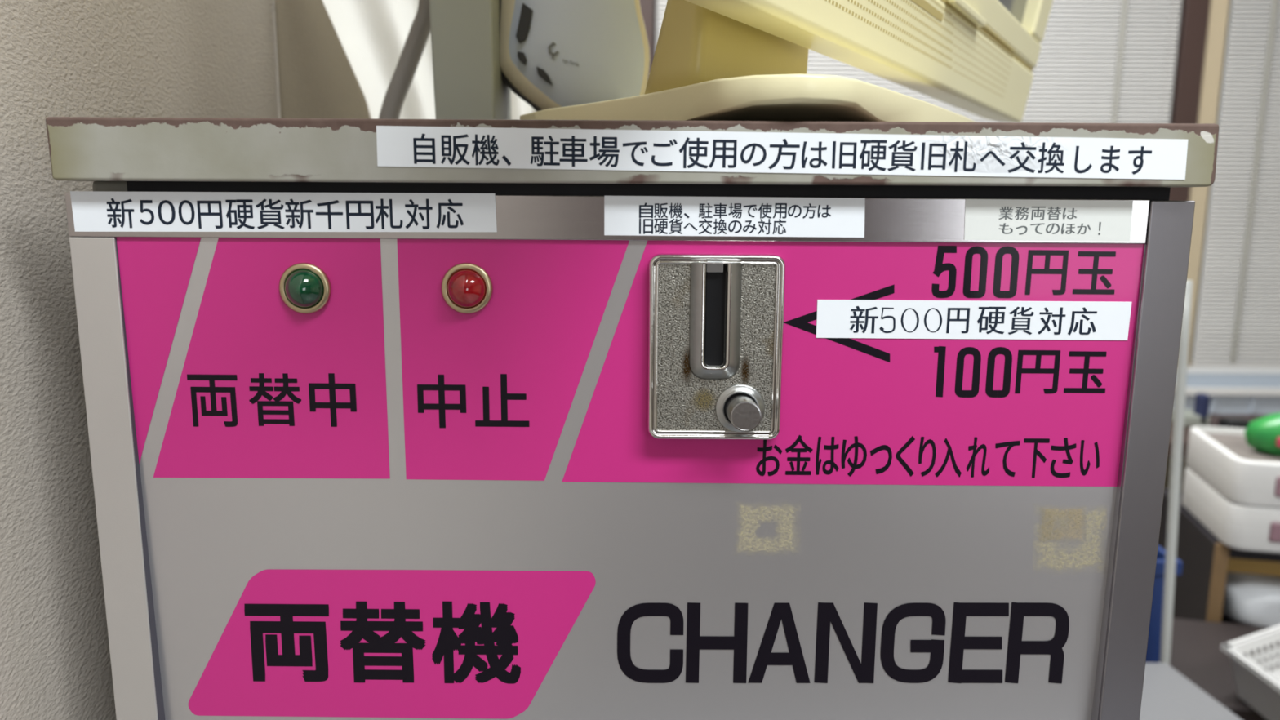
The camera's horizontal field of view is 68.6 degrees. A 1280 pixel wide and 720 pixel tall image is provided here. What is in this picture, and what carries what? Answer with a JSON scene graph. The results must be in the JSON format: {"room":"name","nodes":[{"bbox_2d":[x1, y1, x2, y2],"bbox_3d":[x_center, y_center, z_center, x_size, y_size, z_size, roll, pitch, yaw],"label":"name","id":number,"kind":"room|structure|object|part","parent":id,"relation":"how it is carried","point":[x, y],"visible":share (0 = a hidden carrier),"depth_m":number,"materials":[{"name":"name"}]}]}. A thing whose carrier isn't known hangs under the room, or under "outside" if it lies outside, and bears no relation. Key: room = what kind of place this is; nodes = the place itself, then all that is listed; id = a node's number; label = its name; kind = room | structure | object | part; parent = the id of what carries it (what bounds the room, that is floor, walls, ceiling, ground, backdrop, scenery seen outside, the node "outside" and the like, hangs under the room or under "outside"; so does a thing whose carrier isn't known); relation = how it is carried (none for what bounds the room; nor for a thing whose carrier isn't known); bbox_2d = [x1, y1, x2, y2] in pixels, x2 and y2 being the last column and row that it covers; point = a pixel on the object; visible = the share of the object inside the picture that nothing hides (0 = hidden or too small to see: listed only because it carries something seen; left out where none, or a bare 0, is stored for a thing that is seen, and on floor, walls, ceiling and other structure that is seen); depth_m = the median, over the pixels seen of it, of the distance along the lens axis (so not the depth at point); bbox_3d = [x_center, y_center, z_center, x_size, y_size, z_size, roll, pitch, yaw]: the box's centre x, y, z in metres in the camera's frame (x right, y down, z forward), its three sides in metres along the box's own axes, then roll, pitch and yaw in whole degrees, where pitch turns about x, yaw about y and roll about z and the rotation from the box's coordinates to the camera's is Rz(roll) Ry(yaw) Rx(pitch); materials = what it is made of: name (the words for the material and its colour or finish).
{"room":"office","nodes":[
{"label":"office","id":0,"kind":"room"},
{"bbox_2d":[0,0,536,719],"bbox_3d":[-0.239,-0.058,0.033,0.100,2.500,4.950,0,10,0],"label":"wall","id":1,"kind":"structure","parent":0,"point":[59,58],"depth_m":0.30,"materials":[{"name":"beige paint"}]},
{"bbox_2d":[274,0,369,118],"bbox_3d":[-0.141,-0.286,0.465,0.091,1.200,0.014,0,10,0],"label":"drape","id":2,"kind":"object","parent":1,"relation":"hanging from","point":[317,79],"visible":0.09,"depth_m":0.49,"materials":[{"name":"beige fabric"}]},
{"bbox_2d":[322,0,535,119],"bbox_3d":[-0.117,-0.290,0.491,0.125,1.200,0.023,0,10,0],"label":"curtain","id":3,"kind":"object","parent":1,"relation":"hanging from","point":[372,34],"visible":0.04,"depth_m":0.51,"materials":[{"name":"white fabric"}]},
{"bbox_2d":[1164,457,1188,491],"bbox_3d":[1.407,-0.467,2.421,3.186,2.500,0.100,0,10,0],"label":"wall","id":4,"kind":"structure","parent":0,"point":[1184,465],"depth_m":2.50,"materials":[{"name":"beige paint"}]},
{"bbox_2d":[639,0,1279,366],"bbox_3d":[1.371,-0.666,2.345,2.802,1.482,0.140,0,10,0],"label":"window","id":5,"kind":"structure","parent":4,"relation":"in","point":[1204,24],"depth_m":2.32,"materials":[{"name":"clear glass"}]},
{"bbox_3d":[0.013,-0.689,2.333,0.045,1.450,0.060,0,10,0],"label":"frame","id":6,"kind":"part","parent":5,"relation":"part of","materials":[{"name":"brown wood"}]},
{"bbox_2d":[656,0,1182,123],"bbox_3d":[0.670,-0.684,2.283,1.260,1.414,0.032,0,10,0],"label":"window blind","id":7,"kind":"object","parent":5,"relation":"attached to","point":[1116,100],"visible":0.16,"depth_m":2.28,"materials":[{"name":"grey plastic"}]},
{"bbox_3d":[1.159,-0.667,2.276,0.010,1.358,0.003,0,10,0],"label":"ladder cord","id":8,"kind":"part","parent":7,"relation":"part of","materials":[{"name":"white fabric"}]},
{"bbox_2d":[1190,0,1279,367],"bbox_3d":[2.057,-0.674,2.283,1.270,1.414,0.032,0,10,0],"label":"window blind","id":9,"kind":"object","parent":5,"relation":"attached to","point":[1238,315],"visible":0.84,"depth_m":2.34,"materials":[{"name":"grey plastic"}]},
{"bbox_3d":[2.052,0.014,2.406,1.270,0.016,0.018,0,10,0],"label":"rail","id":10,"kind":"part","parent":9,"relation":"part of","materials":[{"name":"white metal"}]},
{"bbox_3d":[1.518,-0.665,2.276,0.010,1.358,0.003,0,10,0],"label":"ladder cord","id":11,"kind":"part","parent":9,"relation":"part of","materials":[{"name":"white fabric"}]},
{"bbox_2d":[1226,557,1279,576],"bbox_3d":[0.831,0.259,1.304,0.088,0.026,0.140,3,10,13],"label":"shelf","id":12,"kind":"object","parent":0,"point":[1235,565],"visible":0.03,"depth_m":1.24,"materials":[{"name":"brown wood"}]},
{"bbox_3d":[1.396,1.234,0.258,3.386,0.100,4.950,0,10,0],"label":"floor","id":13,"kind":"structure","parent":0,"visible":0},
{"bbox_2d":[1145,546,1182,662],"bbox_3d":[0.510,0.603,1.128,0.102,0.828,0.168,0,10,0],"label":"bin","id":14,"kind":"object","parent":13,"relation":"on","point":[1153,655],"visible":0.09,"depth_m":0.99,"materials":[{"name":"blue plastic"}]},
{"bbox_2d":[1159,280,1192,665],"bbox_3d":[0.546,0.477,0.992,0.065,1.122,0.009,0,10,0],"label":"leaning pole","id":15,"kind":"object","parent":13,"relation":"on","point":[1181,375],"visible":0.85,"depth_m":0.93,"materials":[{"name":"grey metal"}]},
{"bbox_2d":[1139,662,1241,719],"bbox_3d":[0.220,0.755,0.478,0.808,0.750,1.045,0,10,0],"label":"side table","id":16,"kind":"object","parent":13,"relation":"on","point":[1167,694],"visible":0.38,"depth_m":0.86,"materials":[{"name":"grey metal"}]},
{"bbox_2d":[45,116,1218,719],"bbox_3d":[-0.003,0.147,0.401,0.320,0.470,0.225,0,10,0],"label":"machine","id":17,"kind":"object","parent":16,"relation":"on","point":[387,419],"visible":1,"depth_m":0.28,"materials":[{"name":"grey metal"}]},
{"bbox_2d":[279,262,331,314],"bbox_3d":[-0.096,-0.020,0.268,0.015,0.015,0.002,0,10,0],"label":"lamp","id":18,"kind":"object","parent":17,"relation":"attached to","point":[304,288],"depth_m":0.27,"materials":[{"name":"green glass"}]},
{"bbox_2d":[378,0,431,119],"bbox_3d":[-0.117,-0.187,0.464,0.046,0.221,0.010,0,10,0],"label":"power cable","id":19,"kind":"object","parent":17,"relation":"attached to","point":[420,31],"visible":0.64,"depth_m":0.47,"materials":[{"name":"grey plastic"}]},
{"bbox_2d":[440,262,493,314],"bbox_3d":[-0.050,-0.020,0.268,0.015,0.015,0.002,0,10,0],"label":"lamp","id":20,"kind":"object","parent":17,"relation":"attached to","point":[466,288],"depth_m":0.27,"materials":[{"name":"red glass"}]},
{"bbox_2d":[429,0,511,119],"bbox_3d":[-0.078,-0.206,0.415,0.031,0.220,0.055,0,10,0],"label":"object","id":21,"kind":"object","parent":17,"relation":"on","point":[468,83],"visible":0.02,"depth_m":0.40,"materials":[{"name":"beige metal"}]},
{"bbox_2d":[499,0,649,111],"bbox_3d":[-0.032,-0.153,0.428,0.072,0.112,0.037,0,10,0],"label":"router","id":22,"kind":"object","parent":17,"relation":"on","point":[553,53],"visible":0.85,"depth_m":0.41,"materials":[{"name":"beige plastic"}]},
{"bbox_3d":[-0.009,-0.041,0.267,0.305,0.012,0.006,0,10,0],"label":"door rail","id":23,"kind":"part","parent":17,"relation":"part of","materials":[{"name":"silver metal"}]},
{"bbox_3d":[-0.004,0.106,0.294,0.296,0.289,0.008,0,10,0],"label":"panel","id":24,"kind":"part","parent":17,"relation":"part of","materials":[{"name":"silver metal"}]},
{"bbox_3d":[-0.002,-0.076,0.364,0.320,0.017,0.220,0,10,0],"label":"lid","id":25,"kind":"part","parent":17,"relation":"part of","materials":[{"name":"metal"}]},
{"bbox_3d":[0.022,-0.004,0.270,0.039,0.054,0.004,0,10,0],"label":"coin slot plate","id":26,"kind":"part","parent":17,"relation":"part of","materials":[{"name":"silver metal"}]},
{"bbox_3d":[0.029,0.014,0.271,0.014,0.014,0.002,0,10,0],"label":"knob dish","id":27,"kind":"part","parent":17,"relation":"part of","materials":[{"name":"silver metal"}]},
{"bbox_3d":[0.029,0.015,0.267,0.010,0.009,0.008,0,10,0],"label":"return knob","id":28,"kind":"part","parent":17,"relation":"part of","materials":[{"name":"silver metal"}]},
{"bbox_2d":[520,0,1053,122],"bbox_3d":[0.096,-0.307,0.396,0.208,0.428,0.560,6,11,29],"label":"computer monitor","id":29,"kind":"object","parent":17,"relation":"on","point":[713,60],"visible":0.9,"depth_m":0.32,"materials":[{"name":"beige plastic"}]},
{"bbox_3d":[0.049,-0.087,0.341,0.197,0.012,0.188,0,10,0],"label":"foot plate","id":30,"kind":"part","parent":29,"relation":"part of","materials":[{"name":"beige plastic"}]},
{"bbox_2d":[825,0,1015,97],"bbox_3d":[0.121,-0.143,0.392,0.210,0.028,0.358,0,10,0],"label":"vent","id":31,"kind":"object","parent":29,"relation":"attached to","point":[931,48],"depth_m":0.41,"materials":[{"name":"beige plastic"}]},
{"bbox_2d":[1168,413,1268,457],"bbox_3d":[1.769,0.475,2.162,2.350,0.739,0.605,0,10,0],"label":"countertop","id":32,"kind":"structure","parent":13,"relation":"on","point":[1214,418],"depth_m":1.96,"materials":[{"name":"brown wood"}]},
{"bbox_2d":[1171,409,1209,426],"bbox_3d":[1.139,0.120,1.946,0.055,0.024,0.060,0,10,0],"label":"case","id":33,"kind":"object","parent":32,"relation":"on","point":[1191,420],"visible":0.47,"depth_m":1.92,"materials":[{"name":"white plastic"}]},
{"bbox_2d":[1193,393,1210,424],"bbox_3d":[1.152,0.102,1.925,0.022,0.067,0.025,0,10,0],"label":"bottle","id":34,"kind":"object","parent":32,"relation":"on","point":[1202,402],"visible":0.81,"depth_m":1.91,"materials":[{"name":"blue plastic"}]},
{"bbox_2d":[1173,366,1279,414],"bbox_3d":[1.490,0.069,2.155,0.640,0.058,0.270,0,10,0],"label":"crate","id":35,"kind":"object","parent":32,"relation":"on","point":[1231,390],"visible":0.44,"depth_m":2.04,"materials":[{"name":"grey plastic"}]},
{"bbox_2d":[1217,417,1250,428],"bbox_3d":[1.204,0.131,1.897,0.045,0.022,0.040,0,10,0],"label":"box","id":36,"kind":"object","parent":32,"relation":"on","point":[1239,423],"visible":0.6,"depth_m":1.88,"materials":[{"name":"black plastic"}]},
{"bbox_2d":[1158,488,1279,624],"bbox_3d":[1.073,0.607,1.296,0.656,0.770,0.242,3,10,13],"label":"base cabinet","id":37,"kind":"object","parent":13,"relation":"on","point":[1199,590],"visible":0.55,"depth_m":1.24,"materials":[{"name":"black laminate"}]},
{"bbox_3d":[0.763,0.592,1.369,0.018,0.770,0.238,3,10,13],"label":"panel","id":38,"kind":"part","parent":37,"relation":"part of","materials":[{"name":"black laminate"}]},
{"bbox_3d":[1.075,0.237,1.228,0.620,0.018,0.228,3,10,13],"label":"panel","id":39,"kind":"part","parent":37,"relation":"part of","materials":[{"name":"black laminate"}]},
{"bbox_2d":[1182,466,1279,553],"bbox_3d":[0.971,0.203,1.201,0.450,0.057,0.196,3,10,13],"label":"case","id":40,"kind":"object","parent":37,"relation":"on","point":[1237,526],"visible":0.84,"depth_m":1.17,"materials":[{"name":"white plastic"}]},
{"bbox_2d":[1186,426,1279,507],"bbox_3d":[0.971,0.146,1.191,0.450,0.057,0.196,3,10,13],"label":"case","id":41,"kind":"object","parent":40,"relation":"on","point":[1222,456],"visible":1,"depth_m":1.19,"materials":[{"name":"white plastic"}]},
{"bbox_2d":[1244,413,1279,456],"bbox_3d":[0.842,0.096,1.199,0.124,0.052,0.062,3,10,13],"label":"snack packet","id":42,"kind":"object","parent":41,"relation":"on","point":[1262,434],"visible":1,"depth_m":1.20,"materials":[{"name":"green plastic"}]},
{"bbox_2d":[1275,436,1279,447],"bbox_3d":[0.817,0.104,1.179,0.026,0.012,0.010,3,10,13],"label":"print","id":43,"kind":"object","parent":42,"relation":"attached to","point":[1277,438],"depth_m":1.18,"materials":[{"name":"red"}]},
{"bbox_2d":[1221,615,1240,624],"bbox_3d":[1.075,0.369,1.252,0.620,0.016,0.225,3,10,13],"label":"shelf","id":44,"kind":"object","parent":37,"relation":"attached to","point":[1224,620],"depth_m":1.28,"materials":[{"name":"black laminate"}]},
{"bbox_2d":[1222,571,1279,627],"bbox_3d":[0.846,0.313,1.289,0.126,0.076,0.178,3,10,13],"label":"plastic bag","id":45,"kind":"object","parent":37,"relation":"on","point":[1249,599],"visible":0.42,"depth_m":1.22,"materials":[{"name":"white plastic"}]},
{"bbox_2d":[1169,617,1278,719],"bbox_3d":[0.982,0.694,1.070,0.800,0.675,0.223,3,10,13],"label":"desk","id":46,"kind":"object","parent":13,"relation":"on","point":[1197,654],"visible":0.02,"depth_m":1.09,"materials":[{"name":"grey"}]},
{"bbox_2d":[1221,624,1279,719],"bbox_3d":[0.688,0.342,0.952,0.132,0.055,0.240,0,10,0],"label":"basket","id":47,"kind":"object","parent":46,"relation":"on","point":[1260,688],"visible":1,"depth_m":0.99,"materials":[{"name":"white plastic"}]}
]}

